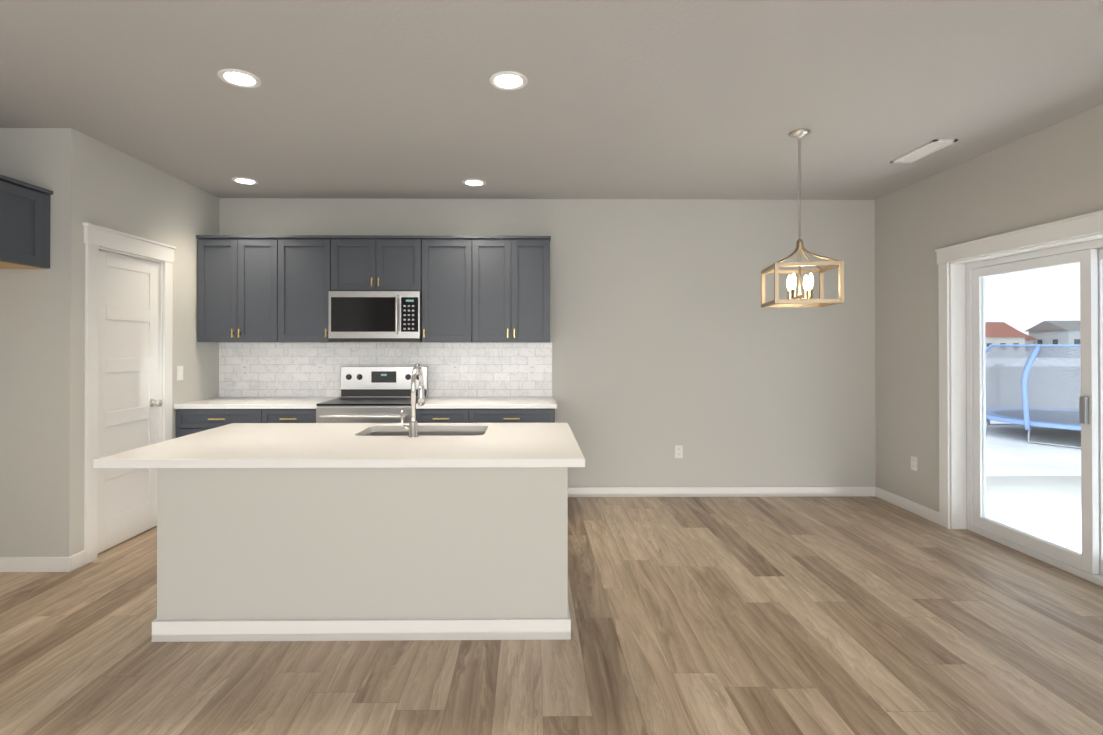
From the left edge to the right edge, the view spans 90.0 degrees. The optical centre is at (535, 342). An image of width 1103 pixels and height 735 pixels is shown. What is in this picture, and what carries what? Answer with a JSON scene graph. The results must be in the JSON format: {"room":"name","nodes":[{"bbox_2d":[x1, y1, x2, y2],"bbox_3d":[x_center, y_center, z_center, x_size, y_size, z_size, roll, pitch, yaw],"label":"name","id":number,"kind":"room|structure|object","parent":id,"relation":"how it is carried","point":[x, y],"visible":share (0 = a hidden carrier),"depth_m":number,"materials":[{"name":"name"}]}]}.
{"room":"kitchen","nodes":[
{"label":"kitchen","id":0,"kind":"room"},
{"bbox_2d":[0,128,51,556],"bbox_3d":[-3.274,0.044,3.445,0.570,2.720,0.130,0,0,-1],"label":"wall","id":1,"kind":"structure","parent":0,"point":[25,153],"depth_m":3.38,"materials":[{"name":"grey paint"}]},
{"bbox_2d":[0,174,52,268],"bbox_3d":[-3.262,-0.690,2.921,0.640,0.478,0.923,0,0,-1],"label":"upper cabinet","id":2,"kind":"object","parent":1,"relation":"attached to","point":[24,225],"visible":1,"depth_m":3.22,"materials":[{"name":"paint"}]},
{"bbox_2d":[0,552,79,571],"bbox_3d":[-3.201,1.359,3.367,0.714,0.090,0.020,0,0,-1],"label":"baseboard","id":3,"kind":"structure","parent":1,"relation":"attached to","point":[44,564],"depth_m":3.36,"materials":[{"name":"white wood"}]},
{"bbox_2d":[48,128,219,556],"bbox_3d":[-2.921,0.048,4.184,0.110,2.720,1.600,0,0,-1],"label":"wall","id":4,"kind":"structure","parent":0,"point":[94,182],"depth_m":3.48,"materials":[{"name":"grey paint"}]},
{"bbox_2d":[83,223,175,563],"bbox_3d":[-2.902,0.327,3.908,0.142,2.158,0.874,0,0,-1],"label":"door frame","id":5,"kind":"structure","parent":4,"relation":"attached to","point":[97,238],"depth_m":3.58,"materials":[{"name":"white wood"}]},
{"bbox_2d":[98,250,162,552],"bbox_3d":[-2.867,0.394,3.908,0.103,2.000,0.614,0,0,-1],"label":"pantry door","id":6,"kind":"structure","parent":4,"relation":"in","point":[129,402],"depth_m":3.89,"materials":[{"name":"white wood"}]},
{"bbox_2d":[177,366,182,379],"bbox_3d":[-2.863,0.249,4.443,0.010,0.115,0.070,0,0,-1],"label":"light switch","id":7,"kind":"object","parent":4,"relation":"attached to","point":[179,372],"visible":1,"depth_m":4.43,"materials":[{"name":"white plastic"}]},
{"bbox_2d":[220,198,875,486],"bbox_3d":[-0.230,0.053,5.106,6.690,2.720,0.150,0,0,-1],"label":"wall","id":8,"kind":"structure","parent":0,"point":[668,332],"depth_m":5.05,"materials":[{"name":"grey paint"}]},
{"bbox_2d":[196,235,283,341],"bbox_3d":[-2.497,-0.450,4.834,0.735,0.902,0.350,0,0,-1],"label":"upper cabinet","id":9,"kind":"object","parent":8,"relation":"attached to","point":[264,288],"depth_m":4.67,"materials":[{"name":"paint"}]},
{"bbox_2d":[284,235,331,341],"bbox_3d":[-1.994,-0.450,4.839,0.503,0.902,0.350,0,0,-1],"label":"upper cabinet","id":10,"kind":"object","parent":8,"relation":"attached to","point":[307,258],"depth_m":4.67,"materials":[{"name":"paint"}]},
{"bbox_2d":[332,235,423,290],"bbox_3d":[-1.358,-0.666,4.846,0.764,0.470,0.350,0,0,-1],"label":"upper cabinet","id":11,"kind":"object","parent":8,"relation":"attached to","point":[359,262],"depth_m":4.68,"materials":[{"name":"paint"}]},
{"bbox_2d":[328,291,421,341],"bbox_3d":[-1.357,-0.213,4.788,0.762,0.424,0.461,0,0,-1],"label":"microwave","id":12,"kind":"object","parent":11,"relation":"attached to","point":[375,316],"visible":1,"depth_m":4.62,"materials":[{"name":"silver metal"}]},
{"bbox_2d":[219,342,551,396],"bbox_3d":[-1.362,0.250,5.011,3.016,0.492,0.010,0,0,-1],"label":"backsplash","id":13,"kind":"structure","parent":8,"relation":"attached to","point":[282,369],"depth_m":5.01,"materials":[{"name":"tile"}]},
{"bbox_2d":[241,364,248,376],"bbox_3d":[-2.634,0.255,4.989,0.070,0.115,0.007,0,0,-1],"label":"outlet","id":14,"kind":"object","parent":13,"relation":"attached to","point":[244,370],"visible":1,"depth_m":4.99,"materials":[{"name":"white plastic"}]},
{"bbox_2d":[316,364,323,376],"bbox_3d":[-1.954,0.255,4.995,0.070,0.115,0.007,0,0,-1],"label":"outlet","id":15,"kind":"object","parent":13,"relation":"attached to","point":[319,370],"visible":1,"depth_m":4.99,"materials":[{"name":"white plastic"}]},
{"bbox_2d":[451,364,458,376],"bbox_3d":[-0.734,0.255,5.008,0.070,0.115,0.007,0,0,-1],"label":"outlet","id":16,"kind":"object","parent":13,"relation":"attached to","point":[454,370],"visible":1,"depth_m":5.01,"materials":[{"name":"white plastic"}]},
{"bbox_2d":[528,364,535,375],"bbox_3d":[-0.034,0.255,5.015,0.070,0.115,0.007,0,0,-1],"label":"outlet","id":17,"kind":"object","parent":13,"relation":"attached to","point":[531,369],"visible":1,"depth_m":5.01,"materials":[{"name":"white plastic"}]},
{"bbox_2d":[420,236,479,341],"bbox_3d":[-0.730,-0.450,4.852,0.486,0.902,0.350,0,0,-1],"label":"upper cabinet","id":18,"kind":"object","parent":8,"relation":"attached to","point":[451,293],"depth_m":4.68,"materials":[{"name":"paint"}]},
{"bbox_2d":[480,236,550,341],"bbox_3d":[-0.242,-0.450,4.856,0.722,0.902,0.350,0,0,-1],"label":"upper cabinet","id":19,"kind":"object","parent":8,"relation":"attached to","point":[515,270],"depth_m":4.69,"materials":[{"name":"paint"}]},
{"bbox_2d":[675,445,682,457],"bbox_3d":[1.305,1.002,5.037,0.070,0.115,0.007,0,0,-1],"label":"electrical outlet","id":20,"kind":"object","parent":8,"relation":"attached to","point":[678,451],"visible":1,"depth_m":5.04,"materials":[{"name":"white plastic"}]},
{"bbox_2d":[568,486,875,496],"bbox_3d":[1.633,1.367,5.034,2.965,0.090,0.017,0,0,-1],"label":"baseboard","id":21,"kind":"structure","parent":8,"relation":"attached to","point":[834,491],"depth_m":5.03,"materials":[{"name":"white wood"}]},
{"bbox_2d":[0,496,1102,734],"bbox_3d":[-0.152,1.450,0.814,7.120,0.120,8.720,0,0,-1],"label":"floor","id":22,"kind":"structure","parent":0,"point":[788,616],"depth_m":2.49,"materials":[{"name":"brown wood"}]},
{"bbox_2d":[176,409,269,437],"bbox_3d":[-2.498,0.971,4.691,0.740,0.880,0.620,0,0,-1],"label":"base cabinet","id":23,"kind":"object","parent":22,"relation":"on","point":[192,417],"depth_m":4.39,"materials":[{"name":"paint"}]},
{"bbox_2d":[174,397,339,408],"bbox_3d":[-2.304,0.513,4.686,1.127,0.036,0.640,0,0,-1],"label":"countertop","id":24,"kind":"structure","parent":23,"relation":"on","point":[218,402],"depth_m":4.44,"materials":[{"name":"white stone"}]},
{"bbox_2d":[270,409,315,422],"bbox_3d":[-1.992,0.971,4.696,0.503,0.880,0.620,0,0,-1],"label":"base cabinet","id":25,"kind":"object","parent":22,"relation":"on","point":[276,415],"depth_m":4.39,"materials":[{"name":"paint"}]},
{"bbox_2d":[152,467,570,641],"bbox_3d":[-0.819,0.962,2.938,1.958,0.880,0.704,0,0,-1],"label":"kitchen island","id":26,"kind":"object","parent":22,"relation":"on","point":[340,531],"depth_m":2.60,"materials":[{"name":"grey paint"}]},
{"bbox_2d":[93,423,584,470],"bbox_3d":[-0.812,0.503,2.802,2.020,0.036,1.060,0,0,-1],"label":"island countertop","id":27,"kind":"structure","parent":26,"relation":"on","point":[233,444],"depth_m":2.51,"materials":[{"name":"white stone"}]},
{"bbox_2d":[401,363,424,437],"bbox_3d":[-0.642,0.299,2.896,0.092,0.372,0.246,0,0,-1],"label":"faucet","id":28,"kind":"object","parent":27,"relation":"on","point":[412,427],"visible":1,"depth_m":2.80,"materials":[{"name":"silver metal"}]},
{"bbox_2d":[365,427,484,434],"bbox_3d":[-0.615,0.623,3.044,0.704,0.226,0.384,0,0,-1],"label":"sink","id":29,"kind":"object","parent":27,"relation":"in","point":[376,430],"depth_m":3.23,"materials":[{"name":"silver metal"}]},
{"bbox_2d":[316,367,427,422],"bbox_3d":[-1.356,0.815,4.633,0.762,1.190,0.705,0,0,-1],"label":"range","id":30,"kind":"object","parent":22,"relation":"on","point":[375,394],"visible":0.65,"depth_m":4.88,"materials":[{"name":"silver metal"}]},
{"bbox_2d":[416,409,477,422],"bbox_3d":[-0.728,0.971,4.709,0.485,0.880,0.620,0,0,-1],"label":"base cabinet","id":31,"kind":"object","parent":22,"relation":"on","point":[422,415],"depth_m":4.40,"materials":[{"name":"paint"}]},
{"bbox_2d":[478,409,554,422],"bbox_3d":[-0.227,0.971,4.714,0.750,0.880,0.620,0,0,-1],"label":"base cabinet","id":32,"kind":"object","parent":22,"relation":"on","point":[484,415],"depth_m":4.41,"materials":[{"name":"paint"}]},
{"bbox_2d":[416,397,556,408],"bbox_3d":[-0.403,0.513,4.705,1.135,0.036,0.640,0,0,-1],"label":"countertop","id":33,"kind":"structure","parent":32,"relation":"on","point":[430,402],"depth_m":4.44,"materials":[{"name":"white stone"}]},
{"bbox_2d":[0,0,1102,199],"bbox_3d":[-0.152,-1.390,0.829,7.120,0.120,8.720,0,0,-1],"label":"ceiling","id":34,"kind":"structure","parent":0,"point":[611,99],"depth_m":2.88,"materials":[{"name":"grey paint"}]},
{"bbox_2d":[217,68,261,87],"bbox_3d":[-1.481,-1.316,2.758,0.196,0.007,0.196,0,0,-1],"label":"recessed light","id":35,"kind":"object","parent":34,"relation":"in","point":[239,78],"visible":1,"depth_m":2.75,"materials":[{"name":"white plastic"}]},
{"bbox_2d":[231,177,258,184],"bbox_3d":[-2.363,-1.306,4.481,0.196,0.007,0.196,0,0,-1],"label":"recessed light","id":36,"kind":"object","parent":34,"relation":"in","point":[245,181],"visible":0.98,"depth_m":4.47,"materials":[{"name":"white plastic"}]},
{"bbox_2d":[462,179,485,185],"bbox_3d":[-0.507,-1.306,4.525,0.196,0.007,0.196,0,0,-1],"label":"recessed light","id":37,"kind":"object","parent":34,"relation":"in","point":[473,182],"visible":0.98,"depth_m":4.51,"materials":[{"name":"white plastic"}]},
{"bbox_2d":[489,71,527,89],"bbox_3d":[-0.139,-1.316,2.781,0.196,0.007,0.196,0,0,-1],"label":"recessed light","id":38,"kind":"object","parent":34,"relation":"in","point":[507,80],"visible":1,"depth_m":2.77,"materials":[{"name":"white plastic"}]},
{"bbox_2d":[761,129,843,307],"bbox_3d":[1.656,-0.773,3.464,0.382,1.084,0.382,0,0,10],"label":"pendant light","id":39,"kind":"object","parent":34,"relation":"hanging from","point":[799,134],"visible":1,"depth_m":3.44,"materials":[{"name":"wood"},{"name":"metal"}]},
{"bbox_2d":[890,139,957,162],"bbox_3d":[2.658,-1.308,3.797,0.150,0.010,0.440,0,0,-1],"label":"ceiling vent","id":40,"kind":"object","parent":34,"relation":"in","point":[930,147],"visible":1,"depth_m":3.76,"materials":[{"name":"white metal"}]},
{"bbox_2d":[872,104,1102,528],"bbox_3d":[3.282,0.030,0.856,0.250,2.720,8.720,0,0,-1],"label":"wall","id":41,"kind":"structure","parent":0,"point":[1052,173],"depth_m":4.34,"materials":[{"name":"grey paint"}]},
{"bbox_2d":[876,487,938,523],"bbox_3d":[3.112,1.365,4.642,0.014,0.090,0.790,0,0,-1],"label":"baseboard","id":42,"kind":"structure","parent":41,"relation":"attached to","point":[927,513],"depth_m":4.60,"materials":[{"name":"white wood"}]},
{"bbox_2d":[911,456,916,470],"bbox_3d":[3.116,1.000,4.549,0.007,0.115,0.070,0,0,-1],"label":"electrical outlet","id":43,"kind":"object","parent":41,"relation":"attached to","point":[914,463],"visible":1,"depth_m":4.54,"materials":[{"name":"white plastic"}]},
{"bbox_2d":[935,210,1102,528],"bbox_3d":[3.176,0.340,3.263,0.145,2.126,2.020,0,0,-1],"label":"door frame","id":44,"kind":"structure","parent":41,"relation":"attached to","point":[952,414],"depth_m":4.15,"materials":[{"name":"white wood"}]},
{"bbox_2d":[966,238,1102,585],"bbox_3d":[3.296,0.404,3.264,0.125,1.998,1.776,0,0,-1],"label":"sliding glass door","id":45,"kind":"structure","parent":41,"relation":"in","point":[1087,563],"depth_m":3.49,"materials":[{"name":"clear glass"}]},
{"label":"outside","id":46,"kind":"structure","parent":0,"visible":0},
{"bbox_2d":[985,357,1080,475],"bbox_3d":[81.329,2.152,40.616,156.630,0.200,240.000,0,0,-1],"label":"ground","id":47,"kind":"structure","parent":46,"point":[1017,454],"depth_m":9.60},
{"bbox_2d":[985,364,1080,409],"bbox_3d":[15.067,1.160,-2.043,24.000,1.330,36.000,0,0,-1],"label":"fence","id":48,"kind":"object","parent":47,"relation":"on","point":[1034,375],"depth_m":14.92,"materials":[{"name":"plastic"}]},
{"bbox_2d":[985,321,1080,357],"bbox_3d":[70.855,-0.426,82.217,20.793,5.400,11.917,0,0,-1],"label":"house","id":49,"kind":"structure","parent":47,"relation":"on","point":[1008,337],"depth_m":76.23,"materials":[{"name":"grey"}]},
{"bbox_2d":[985,344,1080,448],"bbox_3d":[10.937,0.963,10.918,3.686,1.852,3.789,0,0,-1],"label":"trampoline","id":50,"kind":"object","parent":47,"relation":"on","point":[1002,413],"depth_m":10.79,"materials":[{"name":"blue metal"}]},
{"bbox_2d":[986,476,1081,552],"bbox_3d":[5.194,1.730,3.656,3.630,0.450,5.200,0,0,-1],"label":"patio slab","id":51,"kind":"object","parent":47,"relation":"on","point":[1010,506],"depth_m":5.11,"materials":[{"name":"concrete"}]}
]}

